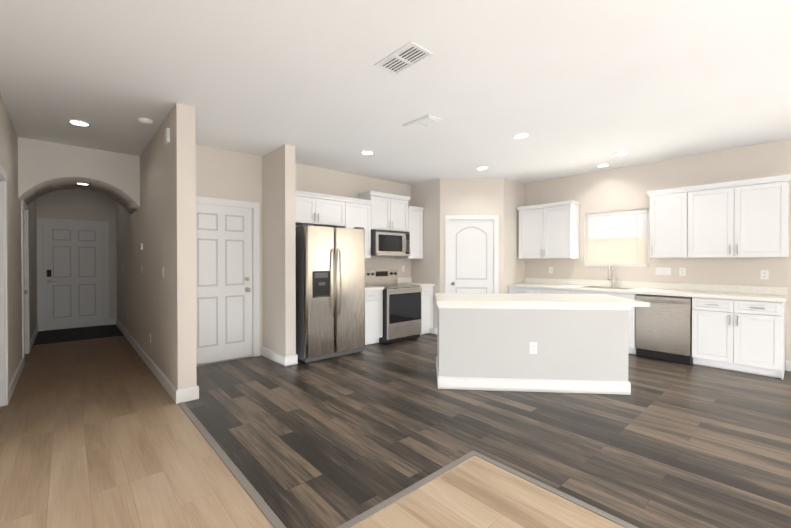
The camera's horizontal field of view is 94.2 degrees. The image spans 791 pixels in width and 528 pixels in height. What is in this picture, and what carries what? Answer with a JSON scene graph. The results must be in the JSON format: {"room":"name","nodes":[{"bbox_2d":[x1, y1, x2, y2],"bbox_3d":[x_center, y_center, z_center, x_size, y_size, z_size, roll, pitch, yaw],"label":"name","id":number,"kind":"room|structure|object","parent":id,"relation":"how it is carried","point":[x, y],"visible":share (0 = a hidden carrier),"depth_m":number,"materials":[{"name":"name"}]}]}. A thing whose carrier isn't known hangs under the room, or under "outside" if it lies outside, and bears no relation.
{"room":"kitchen","nodes":[
{"label":"kitchen","id":0,"kind":"room"},
{"bbox_2d":[0,94,36,382],"bbox_3d":[-2.379,-0.088,1.918,0.120,2.830,13.680,0,1,-42],"label":"wall","id":1,"kind":"structure","parent":0,"point":[8,150],"depth_m":4.11,"materials":[{"name":"paint"}]},
{"bbox_2d":[0,164,29,406],"bbox_3d":[-4.201,0.228,3.980,0.136,2.163,3.630,0,1,-42],"label":"door frame","id":2,"kind":"structure","parent":1,"relation":"attached to","point":[4,367],"depth_m":3.42,"materials":[{"name":"white wood"}]},
{"bbox_2d":[9,357,23,400],"bbox_3d":[-4.207,1.246,4.084,0.016,0.125,1.620,0,1,-42],"label":"baseboard","id":3,"kind":"structure","parent":1,"relation":"attached to","point":[12,384],"depth_m":3.99,"materials":[{"name":"white wood"}]},
{"bbox_2d":[23,209,27,338],"bbox_3d":[-5.069,0.258,5.018,0.108,2.075,0.753,0,1,-42],"label":"closet door","id":4,"kind":"structure","parent":1,"relation":"in","point":[25,291],"depth_m":5.26,"materials":[{"name":"white wood"}]},
{"bbox_2d":[30,325,37,350],"bbox_3d":[-6.082,1.229,6.186,0.018,0.125,2.153,0,1,-42],"label":"baseboard","id":5,"kind":"structure","parent":1,"relation":"attached to","point":[35,333],"depth_m":6.04,"materials":[{"name":"white wood"}]},
{"bbox_2d":[36,189,116,324],"bbox_3d":[-6.394,-0.131,7.422,1.210,2.830,0.120,0,1,-42],"label":"wall","id":6,"kind":"structure","parent":0,"point":[79,204],"depth_m":7.46,"materials":[{"name":"paint"}]},
{"bbox_2d":[44,325,101,330],"bbox_3d":[-6.438,1.276,7.392,0.896,0.016,0.118,0,1,-42],"label":"sill","id":7,"kind":"structure","parent":6,"relation":"attached to","point":[72,327],"depth_m":7.35,"materials":[{"name":"silver metal"}]},
{"bbox_2d":[37,218,108,331],"bbox_3d":[-6.432,0.201,7.377,1.070,2.163,0.136,0,1,-42],"label":"door frame","id":8,"kind":"structure","parent":6,"relation":"attached to","point":[40,252],"depth_m":7.17,"materials":[{"name":"white wood"}]},
{"bbox_2d":[44,223,103,329],"bbox_3d":[-6.408,0.234,7.353,0.893,2.066,0.090,0,1,-42],"label":"entry door","id":9,"kind":"structure","parent":6,"relation":"in","point":[73,275],"depth_m":7.34,"materials":[{"name":"white wood"}]},
{"bbox_2d":[18,137,139,214],"bbox_3d":[-4.431,-1.163,5.211,1.210,0.730,1.060,0,1,-42],"label":"wall","id":10,"kind":"structure","parent":0,"point":[44,167],"depth_m":4.85,"materials":[{"name":"paint"}]},
{"bbox_2d":[116,103,196,389],"bbox_3d":[-3.960,-0.117,5.720,0.160,2.830,5.900,0,1,-42],"label":"wall","id":11,"kind":"structure","parent":0,"point":[160,223],"depth_m":3.89,"materials":[{"name":"paint"}]},
{"bbox_2d":[115,319,179,403],"bbox_3d":[-3.980,1.234,5.620,0.018,0.125,5.796,0,1,-42],"label":"baseboard","id":12,"kind":"structure","parent":11,"relation":"attached to","point":[165,382],"depth_m":4.36,"materials":[{"name":"white wood"}]},
{"bbox_2d":[165,128,169,143],"bbox_3d":[-2.294,-1.287,3.699,0.029,0.140,0.100,0,1,-42],"label":"door chime","id":13,"kind":"object","parent":11,"relation":"attached to","point":[167,135],"visible":0.98,"depth_m":3.66,"materials":[{"name":"white plastic"}]},
{"bbox_2d":[185,386,198,399],"bbox_3d":[-2.297,1.247,3.999,0.016,0.125,1.138,0,1,-42],"label":"baseboard","id":14,"kind":"structure","parent":11,"relation":"attached to","point":[194,391],"depth_m":3.55,"materials":[{"name":"white wood"}]},
{"bbox_2d":[262,144,295,355],"bbox_3d":[-1.598,-0.112,5.009,0.140,2.830,0.745,0,1,-42],"label":"pier","id":15,"kind":"object","parent":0,"point":[278,257],"visible":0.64,"depth_m":4.82,"materials":[{"name":"paint"}]},
{"bbox_2d":[261,346,286,366],"bbox_3d":[-1.651,1.239,4.959,0.016,0.125,0.760,0,1,-42],"label":"baseboard","id":16,"kind":"structure","parent":15,"relation":"attached to","point":[276,357],"depth_m":4.91,"materials":[{"name":"white wood"}]},
{"bbox_2d":[196,144,410,354],"bbox_3d":[-0.639,-0.123,6.443,5.760,2.830,0.120,0,1,-42],"label":"wall","id":17,"kind":"structure","parent":0,"point":[226,174],"depth_m":5.22,"materials":[{"name":"paint"}]},
{"bbox_2d":[196,204,251,364],"bbox_3d":[-2.307,0.256,4.888,0.813,2.070,0.108,0,1,-42],"label":"door","id":18,"kind":"structure","parent":17,"relation":"in","point":[223,282],"depth_m":4.92,"materials":[{"name":"white wood"}]},
{"bbox_2d":[196,355,252,366],"bbox_3d":[-2.340,1.298,4.936,0.816,0.012,0.118,0,1,-42],"label":"sill","id":19,"kind":"structure","parent":17,"relation":"attached to","point":[224,360],"depth_m":4.92,"materials":[{"name":"silver metal"}]},
{"bbox_2d":[196,196,259,356],"bbox_3d":[-2.334,0.220,4.921,0.990,2.163,0.136,0,1,-42],"label":"door frame","id":20,"kind":"structure","parent":17,"relation":"attached to","point":[254,207],"depth_m":5.16,"materials":[{"name":"white wood"}]},
{"bbox_2d":[295,194,346,227],"bbox_3d":[-1.286,-0.796,5.554,1.042,0.410,0.329,0,1,-42],"label":"upper cabinet","id":21,"kind":"object","parent":17,"relation":"attached to","point":[317,210],"depth_m":5.49,"materials":[{"name":"white wood"}]},
{"bbox_2d":[339,198,370,257],"bbox_3d":[-0.707,-0.550,6.072,0.510,0.910,0.329,0,1,-42],"label":"upper cabinet","id":22,"kind":"object","parent":17,"relation":"attached to","point":[369,211],"depth_m":6.00,"materials":[{"name":"white wood"}]},
{"bbox_2d":[359,194,410,233],"bbox_3d":[-0.195,-0.879,6.526,0.860,0.590,0.329,0,1,-42],"label":"upper cabinet","id":23,"kind":"object","parent":17,"relation":"attached to","point":[388,212],"depth_m":6.37,"materials":[{"name":"white wood"}]},
{"bbox_2d":[371,229,409,255],"bbox_3d":[-0.149,-0.360,6.471,0.760,0.433,0.476,0,1,-42],"label":"over-the-range microwave","id":24,"kind":"object","parent":23,"relation":"attached to","point":[389,243],"visible":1,"depth_m":6.28,"materials":[{"name":"silver metal"}]},
{"bbox_2d":[396,210,422,257],"bbox_3d":[0.268,-0.557,6.941,0.380,0.910,0.329,0,1,-42],"label":"upper cabinet","id":25,"kind":"object","parent":17,"relation":"attached to","point":[416,236],"depth_m":6.84,"materials":[{"name":"white wood"}]},
{"bbox_2d":[0,0,790,184],"bbox_3d":[-0.807,-1.563,3.254,10.600,0.100,14.200,0,1,-42],"label":"ceiling","id":26,"kind":"structure","parent":0,"point":[573,87],"depth_m":3.01,"materials":[{"name":"paint"}]},
{"bbox_2d":[67,119,90,125],"bbox_3d":[-3.402,-1.515,3.956,0.190,0.006,0.190,0,1,-42],"label":"recessed light","id":27,"kind":"object","parent":26,"relation":"in","point":[77,122],"visible":0.96,"depth_m":3.93,"materials":[{"name":"white"}]},
{"bbox_2d":[138,118,152,124],"bbox_3d":[-2.634,-1.498,3.877,0.130,0.040,0.130,0,1,-42],"label":"smoke detector","id":28,"kind":"object","parent":26,"relation":"attached to","point":[145,121],"visible":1,"depth_m":3.84,"materials":[{"name":"white plastic"}]},
{"bbox_2d":[360,150,373,154],"bbox_3d":[-0.386,-1.523,5.036,0.190,0.006,0.190,0,1,-42],"label":"recessed light","id":29,"kind":"object","parent":26,"relation":"in","point":[366,152],"visible":0.98,"depth_m":5.01,"materials":[{"name":"white"}]},
{"bbox_2d":[374,41,433,75],"bbox_3d":[0.058,-1.505,2.712,0.230,0.008,0.400,0,1,-42],"label":"ceiling vent","id":30,"kind":"object","parent":26,"relation":"in","point":[409,55],"visible":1,"depth_m":2.70,"materials":[{"name":"grey metal"}]},
{"bbox_2d":[402,115,442,130],"bbox_3d":[0.288,-1.508,3.949,0.220,0.020,0.400,0,1,-42],"label":"ceiling vent","id":31,"kind":"object","parent":26,"relation":"in","point":[423,122],"visible":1,"depth_m":3.92,"materials":[{"name":"white metal"}]},
{"bbox_2d":[513,133,528,138],"bbox_3d":[1.488,-1.518,4.362,0.190,0.006,0.190,0,1,-42],"label":"recessed light","id":32,"kind":"object","parent":26,"relation":"in","point":[520,135],"visible":0.88,"depth_m":4.34,"materials":[{"name":"white"}]},
{"bbox_2d":[596,164,609,166],"bbox_3d":[3.222,-1.529,5.707,0.190,0.006,0.190,0,1,-42],"label":"recessed light","id":33,"kind":"object","parent":26,"relation":"in","point":[602,165],"visible":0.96,"depth_m":5.70,"materials":[{"name":"white"}]},
{"bbox_2d":[614,151,629,155],"bbox_3d":[3.123,-1.524,5.082,0.190,0.006,0.190,0,1,-42],"label":"recessed light","id":34,"kind":"object","parent":26,"relation":"in","point":[621,153],"visible":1,"depth_m":5.06,"materials":[{"name":"white"}]},
{"bbox_2d":[0,333,790,527],"bbox_3d":[-0.807,1.347,3.277,10.400,0.060,14.000,0,1,-42],"label":"floor","id":35,"kind":"structure","parent":0,"point":[666,444],"depth_m":2.77,"materials":[{"name":"wood"}]},
{"bbox_2d":[33,324,122,344],"bbox_3d":[-5.848,1.285,6.821,1.170,0.008,1.500,0,1,-42],"label":"floor mat","id":36,"kind":"object","parent":35,"relation":"on","point":[66,335],"visible":1,"depth_m":6.69,"materials":[{"name":"black fabric"}]},
{"bbox_2d":[296,223,364,362],"bbox_3d":[-1.034,0.382,5.339,0.955,1.833,0.858,0,1,-42],"label":"fridge","id":37,"kind":"object","parent":35,"relation":"on","point":[330,292],"visible":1,"depth_m":4.97,"materials":[{"name":"silver metal"}]},
{"bbox_2d":[365,286,383,344],"bbox_3d":[-0.578,0.781,5.996,0.502,1.022,0.631,0,1,-42],"label":"base cabinet","id":38,"kind":"object","parent":35,"relation":"on","point":[373,314],"visible":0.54,"depth_m":5.84,"materials":[{"name":"white wood"}]},
{"bbox_2d":[365,270,421,343],"bbox_3d":[-0.041,0.700,6.350,0.772,1.185,0.763,0,1,-42],"label":"range","id":39,"kind":"object","parent":35,"relation":"on","point":[402,311],"visible":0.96,"depth_m":6.13,"materials":[{"name":"silver metal"}]},
{"bbox_2d":[398,277,434,334],"bbox_3d":[0.350,0.775,6.823,0.440,1.022,0.631,0,1,-42],"label":"base cabinet","id":40,"kind":"object","parent":35,"relation":"on","point":[427,308],"visible":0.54,"depth_m":6.68,"materials":[{"name":"white wood"}]},
{"bbox_2d":[508,286,538,293],"bbox_3d":[2.470,0.847,6.653,0.598,0.880,0.604,0,1,-42],"label":"base cabinet","id":41,"kind":"object","parent":35,"relation":"on","point":[511,289],"depth_m":6.48,"materials":[{"name":"white wood"}]},
{"bbox_2d":[436,305,634,394],"bbox_3d":[1.440,0.864,4.208,1.934,0.890,0.895,0,0,5],"label":"kitchen island","id":42,"kind":"object","parent":35,"relation":"on","point":[566,343],"depth_m":3.78,"materials":[{"name":"white paint"}]},
{"bbox_2d":[435,293,649,306],"bbox_3d":[1.514,0.400,4.193,2.100,0.040,0.920,0,0,5],"label":"island countertop","id":43,"kind":"structure","parent":42,"relation":"on","point":[441,298],"depth_m":3.95,"materials":[{"name":"white stone"}]},
{"bbox_2d":[539,290,574,293],"bbox_3d":[2.811,0.850,6.270,0.598,0.880,0.658,0,1,-42],"label":"base cabinet","id":44,"kind":"object","parent":35,"relation":"on","point":[540,291],"depth_m":6.02,"materials":[{"name":"white wood"}]},
{"bbox_2d":[575,290,635,354],"bbox_3d":[3.276,0.854,5.749,0.598,0.880,0.974,0,1,-42],"label":"base cabinet","id":45,"kind":"object","parent":35,"relation":"on","point":[632,313],"depth_m":5.24,"materials":[{"name":"white wood"}]},
{"bbox_2d":[635,294,692,364],"bbox_3d":[3.773,0.862,5.118,0.646,0.874,0.612,0,1,-42],"label":"dishwasher","id":46,"kind":"object","parent":35,"relation":"on","point":[663,327],"visible":0.92,"depth_m":4.92,"materials":[{"name":"silver metal"}]},
{"bbox_2d":[692,298,785,379],"bbox_3d":[4.288,0.863,4.613,0.598,0.880,0.810,0,1,-42],"label":"base cabinet","id":47,"kind":"object","parent":35,"relation":"on","point":[739,328],"depth_m":4.39,"materials":[{"name":"white wood"}]},
{"bbox_2d":[507,282,786,301],"bbox_3d":[3.407,0.394,5.576,0.632,0.040,3.456,0,1,-42],"label":"countertop","id":48,"kind":"structure","parent":47,"relation":"on","point":[534,285],"depth_m":5.05,"materials":[{"name":"white stone"}]},
{"bbox_2d":[608,265,617,286],"bbox_3d":[3.430,0.192,5.804,0.217,0.358,0.107,0,1,-42],"label":"faucet","id":49,"kind":"object","parent":48,"relation":"on","point":[612,283],"visible":1,"depth_m":5.85,"materials":[{"name":"silver metal"}]},
{"bbox_2d":[411,179,439,333],"bbox_3d":[0.599,-0.127,6.963,0.120,2.830,0.750,0,1,-42],"label":"wall","id":50,"kind":"structure","parent":0,"point":[426,197],"depth_m":6.83,"materials":[{"name":"paint"}]},
{"bbox_2d":[440,178,503,293],"bbox_3d":[1.372,-0.125,6.671,1.131,2.830,0.120,0,0,3],"label":"wall","id":51,"kind":"structure","parent":0,"point":[471,196],"depth_m":6.60,"materials":[{"name":"paint"}]},
{"bbox_2d":[450,220,493,293],"bbox_3d":[1.370,0.241,6.621,0.799,2.082,0.108,0,0,3],"label":"pantry door","id":52,"kind":"structure","parent":51,"relation":"in","point":[471,256],"depth_m":6.64,"materials":[{"name":"white wood"}]},
{"bbox_2d":[445,215,498,293],"bbox_3d":[1.371,0.207,6.663,0.948,2.162,0.136,0,0,3],"label":"door frame","id":53,"kind":"structure","parent":51,"relation":"attached to","point":[448,218],"depth_m":6.60,"materials":[{"name":"white wood"}]},
{"bbox_2d":[351,456,624,527],"bbox_3d":[1.908,1.372,0.051,1.320,0.060,5.570,0,1,-42],"label":"floor","id":54,"kind":"structure","parent":0,"point":[474,492],"depth_m":2.01,"materials":[{"name":"brown wood"}]},
{"bbox_2d":[178,402,638,527],"bbox_3d":[1.039,1.331,1.024,1.364,0.006,7.780,0,1,-42],"label":"transition strip","id":55,"kind":"object","parent":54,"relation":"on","point":[265,508],"depth_m":2.17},
{"bbox_2d":[503,178,524,293],"bbox_3d":[2.173,-0.127,6.873,0.750,2.830,0.120,0,1,-42],"label":"wall","id":56,"kind":"structure","parent":0,"point":[514,191],"depth_m":6.77,"materials":[{"name":"paint"}]},
{"bbox_2d":[525,139,790,369],"bbox_3d":[4.540,-0.111,4.870,0.120,2.830,9.120,0,1,-42],"label":"wall","id":57,"kind":"structure","parent":0,"point":[617,189],"depth_m":5.39,"materials":[{"name":"paint"}]},
{"bbox_2d":[516,200,580,258],"bbox_3d":[2.706,-0.577,6.557,0.359,0.955,1.015,0,1,-42],"label":"upper cabinet","id":58,"kind":"object","parent":57,"relation":"attached to","point":[548,230],"visible":1,"depth_m":6.38,"materials":[{"name":"white wood"}]},
{"bbox_2d":[584,209,648,266],"bbox_3d":[3.561,-0.404,5.944,0.130,0.880,0.930,0,1,-42],"label":"window","id":59,"kind":"structure","parent":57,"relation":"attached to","point":[620,238],"depth_m":5.90,"materials":[{"name":"white glass"}]},
{"bbox_2d":[525,278,786,293],"bbox_3d":[3.635,0.322,5.779,0.020,0.100,3.456,0,1,-42],"label":"backsplash","id":60,"kind":"structure","parent":57,"relation":"attached to","point":[554,282],"depth_m":5.36,"materials":[{"name":"white stone"}]},
{"bbox_2d":[655,267,670,275],"bbox_3d":[3.953,0.110,5.433,0.009,0.116,0.188,0,1,-42],"label":"light switch","id":61,"kind":"object","parent":57,"relation":"attached to","point":[662,271],"visible":1,"depth_m":5.44,"materials":[{"name":"white plastic"}]},
{"bbox_2d":[647,190,693,257],"bbox_3d":[3.931,-0.543,5.206,0.329,0.910,0.494,0,1,-42],"label":"upper cabinet","id":62,"kind":"object","parent":57,"relation":"attached to","point":[671,211],"depth_m":5.09,"materials":[{"name":"white wood"}]},
{"bbox_2d":[679,268,685,275],"bbox_3d":[4.106,0.111,5.262,0.007,0.116,0.072,0,1,-42],"label":"electrical outlet","id":63,"kind":"object","parent":57,"relation":"attached to","point":[682,271],"visible":1,"depth_m":5.26,"materials":[{"name":"white plastic"}]},
{"bbox_2d":[694,178,789,257],"bbox_3d":[4.346,-0.539,4.741,0.329,0.910,0.989,0,1,-42],"label":"upper cabinet","id":64,"kind":"object","parent":57,"relation":"attached to","point":[741,218],"depth_m":4.55,"materials":[{"name":"white wood"}]},
{"bbox_2d":[761,270,768,278],"bbox_3d":[4.659,0.136,4.643,0.007,0.116,0.072,0,1,-42],"label":"electrical outlet","id":65,"kind":"object","parent":57,"relation":"attached to","point":[764,274],"visible":1,"depth_m":4.64,"materials":[{"name":"white plastic"}]},
{"bbox_2d":[786,360,790,370],"bbox_3d":[6.103,1.254,3.024,0.018,0.125,3.972,0,1,-42],"label":"baseboard","id":66,"kind":"structure","parent":57,"relation":"attached to","point":[788,363],"depth_m":4.48,"materials":[{"name":"white wood"}]}
]}

